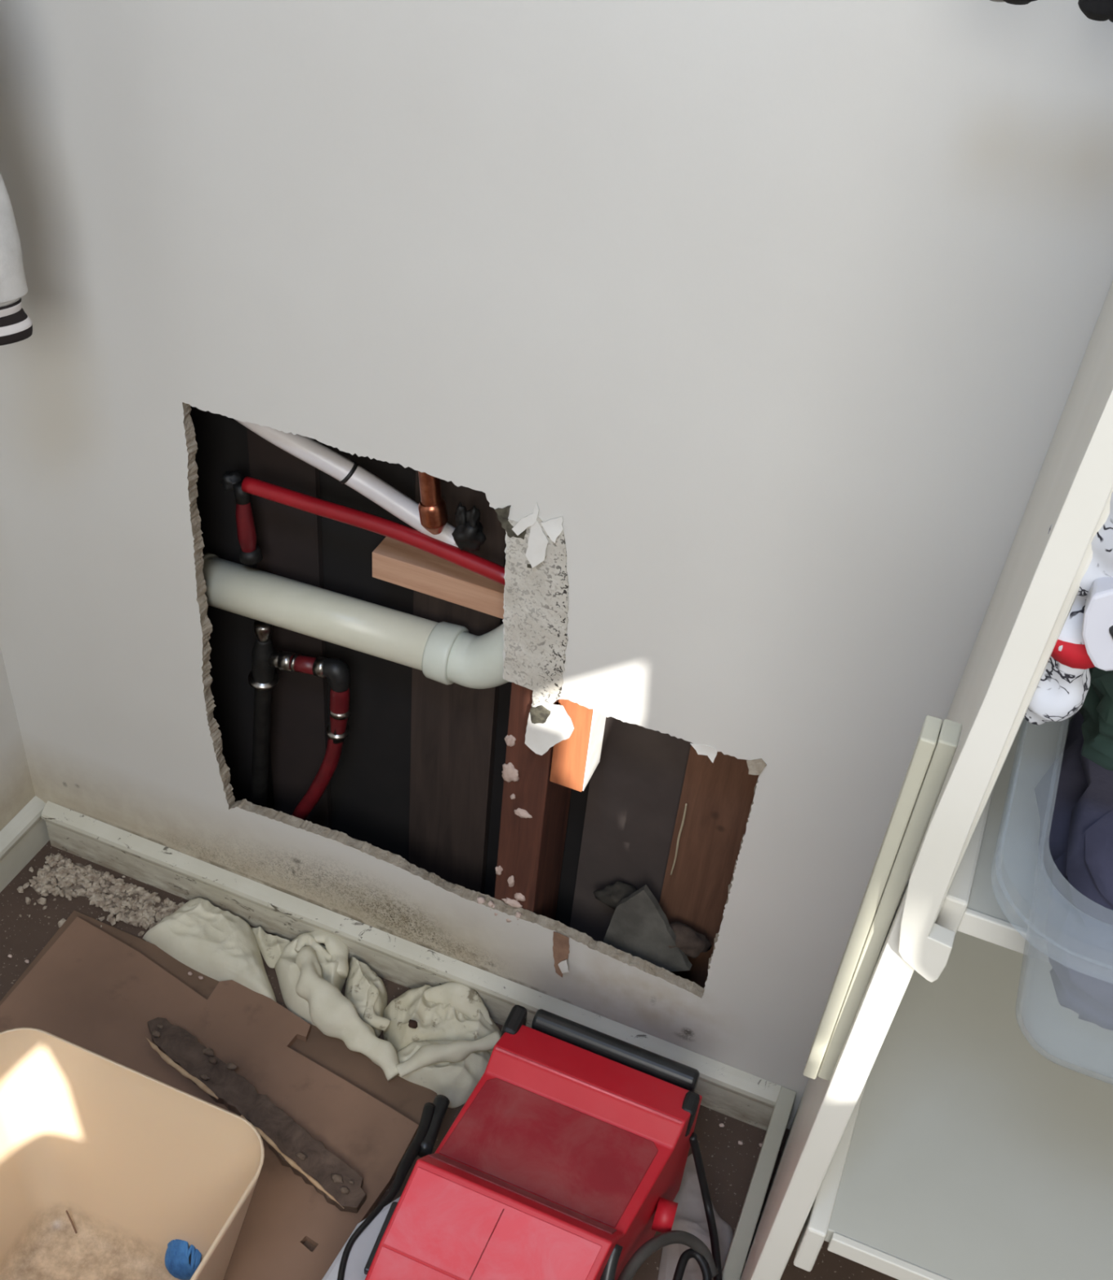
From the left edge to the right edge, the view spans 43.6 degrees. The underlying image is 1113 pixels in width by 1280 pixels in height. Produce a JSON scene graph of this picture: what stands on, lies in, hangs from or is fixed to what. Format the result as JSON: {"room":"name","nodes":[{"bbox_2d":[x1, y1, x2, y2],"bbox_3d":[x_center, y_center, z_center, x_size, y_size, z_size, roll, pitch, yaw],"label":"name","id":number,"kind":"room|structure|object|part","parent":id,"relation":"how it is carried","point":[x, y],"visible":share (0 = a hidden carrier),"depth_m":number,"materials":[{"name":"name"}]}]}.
{"room":"damaged room","nodes":[
{"label":"damaged room","id":0,"kind":"room"},
{"bbox_2d":[0,646,35,831],"bbox_3d":[-1.147,0.190,-0.062,0.060,2.400,3.013,18,42,14],"label":"wall","id":1,"kind":"structure","parent":0,"point":[16,788],"depth_m":1.67,"materials":[{"name":"paint"}]},
{"bbox_2d":[0,172,32,345],"bbox_3d":[-0.533,-0.456,0.875,0.278,0.606,0.140,-23,48,-30],"label":"sweater","id":2,"kind":"object","parent":1,"relation":"hanging from","point":[15,326],"visible":1,"depth_m":1.06,"materials":[{"name":"white fabric"}]},
{"bbox_2d":[0,795,49,893],"bbox_3d":[-0.871,0.571,1.328,0.017,0.073,1.200,18,42,14],"label":"baseboard","id":3,"kind":"structure","parent":1,"relation":"attached to","point":[26,833],"depth_m":1.72,"materials":[{"name":"white wood"}]},
{"bbox_2d":[0,840,897,1279],"bbox_3d":[0.531,1.701,0.242,4.000,0.020,3.063,18,42,14],"label":"floor","id":4,"kind":"structure","parent":0,"point":[729,1166],"depth_m":1.55,"materials":[{"name":"brown wood"}]},
{"bbox_2d":[31,853,168,927],"bbox_3d":[-0.561,0.317,1.722,0.198,0.001,0.064,18,42,14],"label":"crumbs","id":5,"kind":"object","parent":4,"relation":"on","point":[73,886],"visible":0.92,"depth_m":1.73,"materials":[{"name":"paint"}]},
{"bbox_2d":[17,853,184,936],"bbox_3d":[-0.554,0.330,1.704,0.247,0.011,0.123,18,42,14],"label":"debris","id":6,"kind":"object","parent":4,"relation":"on","point":[144,917],"visible":0.94,"depth_m":1.72,"materials":[{"name":"grey gravel"}]},
{"bbox_2d":[142,897,276,1002],"bbox_3d":[-0.400,0.363,1.661,0.194,0.036,0.087,18,42,14],"label":"rag","id":7,"kind":"object","parent":4,"relation":"on","point":[215,943],"visible":1,"depth_m":1.65,"materials":[{"name":"white fabric"}]},
{"bbox_2d":[0,911,436,1252],"bbox_3d":[-0.431,0.549,1.462,0.535,0.004,0.478,18,42,14],"label":"cardboard sheet","id":8,"kind":"object","parent":4,"relation":"on","point":[408,1099],"visible":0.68,"depth_m":1.57,"materials":[{"name":"brown cardboard"}]},
{"bbox_2d":[0,916,418,1279],"bbox_3d":[-0.430,0.549,1.451,0.536,0.010,0.469,18,42,14],"label":"cardboard sheet","id":9,"kind":"object","parent":8,"relation":"on","point":[92,991],"visible":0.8,"depth_m":1.55,"materials":[{"name":"brown cardboard"}]},
{"bbox_2d":[0,1026,264,1279],"bbox_3d":[-0.448,0.571,1.239,0.299,0.226,0.306,18,42,14],"label":"plastic tub","id":10,"kind":"object","parent":9,"relation":"on","point":[139,1163],"visible":1,"depth_m":1.33,"materials":[{"name":"beige plastic"}]},
{"bbox_2d":[65,1210,77,1233],"bbox_3d":[-0.479,0.575,1.375,0.002,0.022,0.017,-25,49,-32],"label":"wood sliver","id":11,"kind":"object","parent":10,"relation":"in","point":[67,1212],"visible":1,"depth_m":1.38,"materials":[{"name":"brown wood"}]},
{"bbox_2d":[164,1239,201,1279],"bbox_3d":[-0.359,0.599,1.354,0.044,0.044,0.045,18,42,14],"label":"cloth","id":12,"kind":"object","parent":10,"relation":"in","point":[178,1252],"visible":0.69,"depth_m":1.34,"materials":[{"name":"blue fabric"}]},
{"bbox_2d":[146,1017,365,1213],"bbox_3d":[-0.328,0.503,1.496,0.330,0.017,0.046,29,45,25],"label":"timber offcut","id":13,"kind":"object","parent":9,"relation":"on","point":[308,1157],"visible":0.96,"depth_m":1.49,"materials":[{"name":"brown wood"}]},
{"bbox_2d":[250,925,290,968],"bbox_3d":[-0.356,0.367,1.676,0.076,0.017,0.037,18,42,14],"label":"rag","id":14,"kind":"object","parent":4,"relation":"on","point":[271,946],"visible":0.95,"depth_m":1.68,"materials":[{"name":"white fabric"}]},
{"bbox_2d":[274,931,399,1080],"bbox_3d":[-0.258,0.415,1.598,0.089,0.060,0.231,-15,44,-23],"label":"rag","id":15,"kind":"object","parent":4,"relation":"on","point":[312,975],"visible":0.99,"depth_m":1.59,"materials":[{"name":"white fabric"}]},
{"bbox_2d":[344,956,391,1037],"bbox_3d":[-0.221,0.412,1.621,0.050,0.041,0.106,-3,41,-10],"label":"rag","id":16,"kind":"object","parent":4,"relation":"on","point":[366,990],"visible":0.96,"depth_m":1.61,"materials":[{"name":"white fabric"}]},
{"bbox_2d":[382,981,501,1054],"bbox_3d":[-0.132,0.434,1.597,0.146,0.053,0.084,10,40,5],"label":"rag","id":17,"kind":"object","parent":4,"relation":"on","point":[451,1011],"visible":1,"depth_m":1.59,"materials":[{"name":"white fabric"}]},
{"bbox_2d":[408,1019,417,1028],"bbox_3d":[-0.161,0.432,1.565,0.011,0.006,0.009,18,42,14],"label":"clod","id":18,"kind":"object","parent":17,"relation":"on","point":[411,1024],"visible":1,"depth_m":1.56,"materials":[{"name":"brown soil"}]},
{"bbox_2d":[395,1031,500,1108],"bbox_3d":[-0.129,0.466,1.563,0.120,0.048,0.092,18,42,14],"label":"rag","id":19,"kind":"object","parent":4,"relation":"on","point":[452,1069],"visible":0.94,"depth_m":1.55,"materials":[{"name":"white fabric"}]},
{"bbox_2d":[321,1004,702,1279],"bbox_3d":[-0.062,0.574,1.276,0.287,0.257,0.444,18,42,14],"label":"machine","id":20,"kind":"object","parent":4,"relation":"on","point":[568,1153],"visible":1,"depth_m":1.27,"materials":[{"name":"red plastic"}]},
{"bbox_3d":[-0.100,0.613,1.161,0.174,0.102,0.116,18,42,14],"label":"panel","id":21,"kind":"part","parent":20,"relation":"part of","materials":[{"name":"red plastic"}]},
{"bbox_3d":[-0.130,0.509,1.457,0.018,0.036,0.077,11,40,6],"label":"handle","id":22,"kind":"part","parent":20,"relation":"part of","materials":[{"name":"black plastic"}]},
{"bbox_3d":[-0.055,0.513,1.179,0.175,0.036,0.060,18,42,14],"label":"panel","id":23,"kind":"part","parent":20,"relation":"part of","materials":[{"name":"red plastic"}]},
{"bbox_3d":[-0.005,0.467,1.276,0.182,0.009,0.096,18,42,14],"label":"recessed panel","id":24,"kind":"part","parent":20,"relation":"part of","materials":[{"name":"red plastic"}]},
{"bbox_3d":[0.044,0.546,1.190,0.015,0.045,0.052,12,40,7],"label":"corner post","id":25,"kind":"part","parent":20,"relation":"part of","materials":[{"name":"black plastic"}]},
{"bbox_3d":[0.103,0.551,1.329,0.018,0.030,0.030,15,41,10],"label":"knob","id":26,"kind":"part","parent":20,"relation":"part of","materials":[{"name":"red plastic"}]},
{"bbox_2d":[617,1230,718,1279],"bbox_3d":[0.090,0.586,1.284,0.132,0.070,0.048,-20,47,-28],"label":"hose","id":27,"kind":"object","parent":20,"relation":"attached to","point":[655,1243],"visible":1,"depth_m":1.29,"materials":[{"name":"black rubber"}]},
{"bbox_2d":[672,1133,722,1279],"bbox_3d":[0.139,0.573,1.327,0.055,0.090,0.168,10,40,5],"label":"power cable","id":28,"kind":"object","parent":20,"relation":"attached to","point":[686,1255],"visible":0.98,"depth_m":1.36,"materials":[{"name":"black rubber"}]},
{"bbox_2d":[657,1153,733,1279],"bbox_3d":[0.146,0.624,1.438,0.070,0.013,0.202,14,41,9],"label":"cloth","id":29,"kind":"object","parent":4,"relation":"on","point":[690,1217],"visible":0.6,"depth_m":1.45,"materials":[{"name":"grey fabric"}]},
{"bbox_2d":[721,280,1112,1279],"bbox_3d":[0.470,0.251,0.455,0.778,1.900,1.100,18,42,14],"label":"shelf unit","id":30,"kind":"object","parent":4,"relation":"on","point":[953,1120],"depth_m":0.96,"materials":[{"name":"white paint"}]},
{"bbox_3d":[0.591,0.413,1.019,0.725,0.016,0.376,18,42,14],"label":"shelf","id":31,"kind":"part","parent":30,"relation":"part of","materials":[{"name":"white laminate"}]},
{"bbox_2d":[990,0,1035,4],"bbox_3d":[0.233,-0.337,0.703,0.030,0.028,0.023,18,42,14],"label":"glove","id":32,"kind":"object","parent":30,"relation":"hanging from","point":[1011,2],"visible":1,"depth_m":0.70,"materials":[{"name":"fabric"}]},
{"bbox_3d":[0.622,0.160,0.821,0.725,0.014,0.350,18,42,14],"label":"shelf","id":33,"kind":"part","parent":30,"relation":"part of","materials":[{"name":"white laminate"}]},
{"bbox_2d":[1023,492,1112,724],"bbox_3d":[0.253,-0.019,0.613,0.071,0.164,0.079,-25,49,-32],"label":"patterned cloth","id":34,"kind":"object","parent":30,"relation":"hanging from","point":[1062,688],"visible":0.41,"depth_m":0.62,"materials":[{"name":"white fabric"}]},
{"bbox_2d":[1077,0,1112,22],"bbox_3d":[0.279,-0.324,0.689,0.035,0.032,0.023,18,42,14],"label":"glove","id":35,"kind":"object","parent":30,"relation":"hanging from","point":[1095,10],"visible":1,"depth_m":0.69,"materials":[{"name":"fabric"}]},
{"bbox_3d":[0.245,-0.007,0.592,0.041,0.045,0.022,18,42,14],"label":"curved handle","id":36,"kind":"part","parent":30,"relation":"part of","materials":[{"name":"white plastic"}]},
{"bbox_3d":[0.500,0.120,0.754,0.504,0.112,0.413,18,42,14],"label":"storage tote","id":37,"kind":"object","parent":30,"relation":"on","visible":0},
{"bbox_2d":[1034,710,1112,1030],"bbox_3d":[0.514,0.144,0.756,0.495,0.074,0.356,18,42,14],"label":"plastic storage bin","id":38,"kind":"object","parent":37,"relation":"in","point":[1074,796],"visible":0.67,"depth_m":0.72,"materials":[{"name":"clear plastic"}]},
{"bbox_3d":[0.468,0.107,0.714,0.301,0.042,0.319,18,42,14],"label":"folded cloth","id":39,"kind":"object","parent":38,"relation":"on","visible":0},
{"bbox_2d":[1078,666,1112,770],"bbox_3d":[0.431,0.045,0.719,0.332,0.037,0.186,18,42,14],"label":"clothing","id":40,"kind":"object","parent":39,"relation":"on","point":[1096,709],"visible":0.41,"depth_m":0.70,"materials":[{"name":"green fabric"}]},
{"bbox_2d":[0,0,1112,1129],"bbox_3d":[0.247,-0.401,0.809,1.750,2.400,0.026,18,42,14],"label":"wall","id":41,"kind":"structure","parent":0,"point":[756,335],"depth_m":1.09,"materials":[{"name":"paint"}]},
{"bbox_2d":[234,418,458,547],"bbox_3d":[-0.208,-0.161,1.288,0.266,0.126,0.030,15,41,10],"label":"pipe","id":42,"kind":"object","parent":41,"relation":"attached to","point":[348,473],"visible":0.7,"depth_m":1.28,"materials":[{"name":"white plastic"}]},
{"bbox_2d":[241,475,505,585],"bbox_3d":[-0.168,-0.103,1.312,0.288,0.027,0.018,18,42,14],"label":"pipe","id":43,"kind":"object","parent":41,"relation":"attached to","point":[473,562],"visible":0.94,"depth_m":1.30,"materials":[{"name":"red plastic"}]},
{"bbox_2d":[219,470,262,564],"bbox_3d":[-0.317,-0.124,1.396,0.043,0.097,0.024,26,44,22],"label":"pipe","id":44,"kind":"object","parent":43,"relation":"attached to","point":[250,553],"visible":0.99,"depth_m":1.39,"materials":[{"name":"red plastic"}]},
{"bbox_3d":[-0.310,-0.146,1.373,0.017,0.021,0.015,18,42,14],"label":"stem","id":45,"kind":"part","parent":44,"relation":"part of","materials":[{"name":"grey metal"}]},
{"bbox_3d":[-0.312,-0.116,1.397,0.020,0.064,0.019,18,42,14],"label":"handle","id":46,"kind":"part","parent":44,"relation":"part of","materials":[{"name":"red plastic"}]},
{"bbox_2d":[451,502,486,551],"bbox_3d":[-0.078,-0.102,1.266,0.032,0.050,0.026,10,40,5],"label":"pipe fitting","id":47,"kind":"object","parent":43,"relation":"attached to","point":[468,533],"visible":1,"depth_m":1.26,"materials":[{"name":"grey metal"}]},
{"bbox_2d":[190,405,590,927],"bbox_3d":[-0.101,-0.074,1.405,0.980,1.120,0.020,18,42,14],"label":"panel","id":48,"kind":"object","parent":41,"relation":"attached to","point":[370,781],"depth_m":1.56,"materials":[{"name":"black wood"}]},
{"bbox_2d":[40,800,781,1130],"bbox_3d":[-0.202,0.376,1.642,0.952,0.073,0.018,18,42,14],"label":"baseboard","id":49,"kind":"structure","parent":41,"relation":"attached to","point":[724,1089],"depth_m":1.64,"materials":[{"name":"paint"}]},
{"bbox_2d":[417,471,448,534],"bbox_3d":[-0.111,-0.139,1.236,0.033,0.103,0.025,18,42,14],"label":"copper pipe","id":50,"kind":"object","parent":41,"relation":"attached to","point":[432,508],"visible":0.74,"depth_m":1.24,"materials":[{"name":"brown metal"}]},
{"bbox_3d":[-0.127,0.365,1.689,0.860,0.040,0.090,18,42,14],"label":"plate","id":51,"kind":"object","parent":41,"relation":"attached to","visible":0},
{"bbox_2d":[246,427,331,829],"bbox_3d":[-0.280,-0.106,1.451,0.076,0.958,0.008,18,42,14],"label":"board","id":52,"kind":"object","parent":51,"relation":"on","point":[289,539],"visible":0.29,"depth_m":1.53,"materials":[{"name":"brown wood"}]},
{"bbox_2d":[408,470,506,893],"bbox_3d":[-0.098,-0.046,1.402,0.096,0.958,0.012,18,42,14],"label":"board","id":53,"kind":"object","parent":51,"relation":"on","point":[453,726],"visible":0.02,"depth_m":1.54,"materials":[{"name":"brown wood"}]},
{"bbox_2d":[493,682,571,919],"bbox_3d":[-0.006,0.013,1.344,0.049,0.958,0.095,18,42,14],"label":"stud","id":54,"kind":"object","parent":51,"relation":"on","point":[535,809],"visible":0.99,"depth_m":1.45,"materials":[{"name":"wood"}]},
{"bbox_2d":[202,552,508,688],"bbox_3d":[-0.206,-0.029,1.408,0.417,0.101,0.061,18,42,14],"label":"drain pipe","id":55,"kind":"object","parent":54,"relation":"attached to","point":[446,653],"visible":0.76,"depth_m":1.39,"materials":[{"name":"beige plastic"}]},
{"bbox_2d":[248,620,351,820],"bbox_3d":[-0.298,0.132,1.584,0.139,0.363,0.043,18,42,14],"label":"pipe","id":56,"kind":"object","parent":55,"relation":"attached to","point":[263,677],"visible":0.91,"depth_m":1.52,"materials":[{"name":"black metal"}]},
{"bbox_2d":[372,536,504,618],"bbox_3d":[-0.096,-0.058,1.360,0.172,0.031,0.034,18,42,14],"label":"wood block","id":57,"kind":"object","parent":54,"relation":"attached to","point":[394,562],"visible":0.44,"depth_m":1.35,"materials":[{"name":"brown wood"}]},
{"bbox_2d":[549,698,605,791],"bbox_3d":[0.027,0.054,1.335,0.036,0.206,0.048,18,42,14],"label":"block","id":58,"kind":"object","parent":54,"relation":"attached to","point":[575,759],"visible":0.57,"depth_m":1.35,"materials":[{"name":"orange wood"}]},
{"bbox_2d":[593,881,636,910],"bbox_3d":[0.078,0.290,1.546,0.077,0.037,0.030,18,42,14],"label":"lump","id":59,"kind":"object","parent":51,"relation":"on","point":[611,895],"visible":0.55,"depth_m":1.54,"materials":[{"name":"grey stone"}]},
{"bbox_2d":[569,716,691,942],"bbox_3d":[0.098,0.026,1.363,0.100,0.930,0.008,18,42,14],"label":"panel","id":60,"kind":"object","parent":51,"relation":"on","point":[635,787],"visible":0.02,"depth_m":1.50,"materials":[{"name":"brown wood"}]},
{"bbox_2d":[603,884,691,972],"bbox_3d":[0.105,0.321,1.520,0.100,0.108,0.035,18,42,14],"label":"fragment","id":61,"kind":"object","parent":51,"relation":"on","point":[638,926],"visible":0.76,"depth_m":1.52,"materials":[{"name":"grey concrete"}]},
{"bbox_2d":[668,921,711,958],"bbox_3d":[0.138,0.328,1.525,0.064,0.030,0.037,18,42,14],"label":"lump","id":62,"kind":"object","parent":51,"relation":"on","point":[692,943],"visible":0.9,"depth_m":1.51,"materials":[{"name":"stone"}]},
{"bbox_2d":[658,742,758,988],"bbox_3d":[0.189,0.059,1.336,0.098,0.930,0.016,18,42,14],"label":"board","id":63,"kind":"object","parent":51,"relation":"on","point":[718,794],"visible":0.02,"depth_m":1.47,"materials":[{"name":"brown wood"}]},
{"bbox_2d":[670,803,687,875],"bbox_3d":[0.130,0.212,1.475,0.004,0.113,0.003,18,42,14],"label":"splinter","id":64,"kind":"object","parent":63,"relation":"attached to","point":[686,804],"visible":1,"depth_m":1.47,"materials":[{"name":"beige wood"}]}
]}

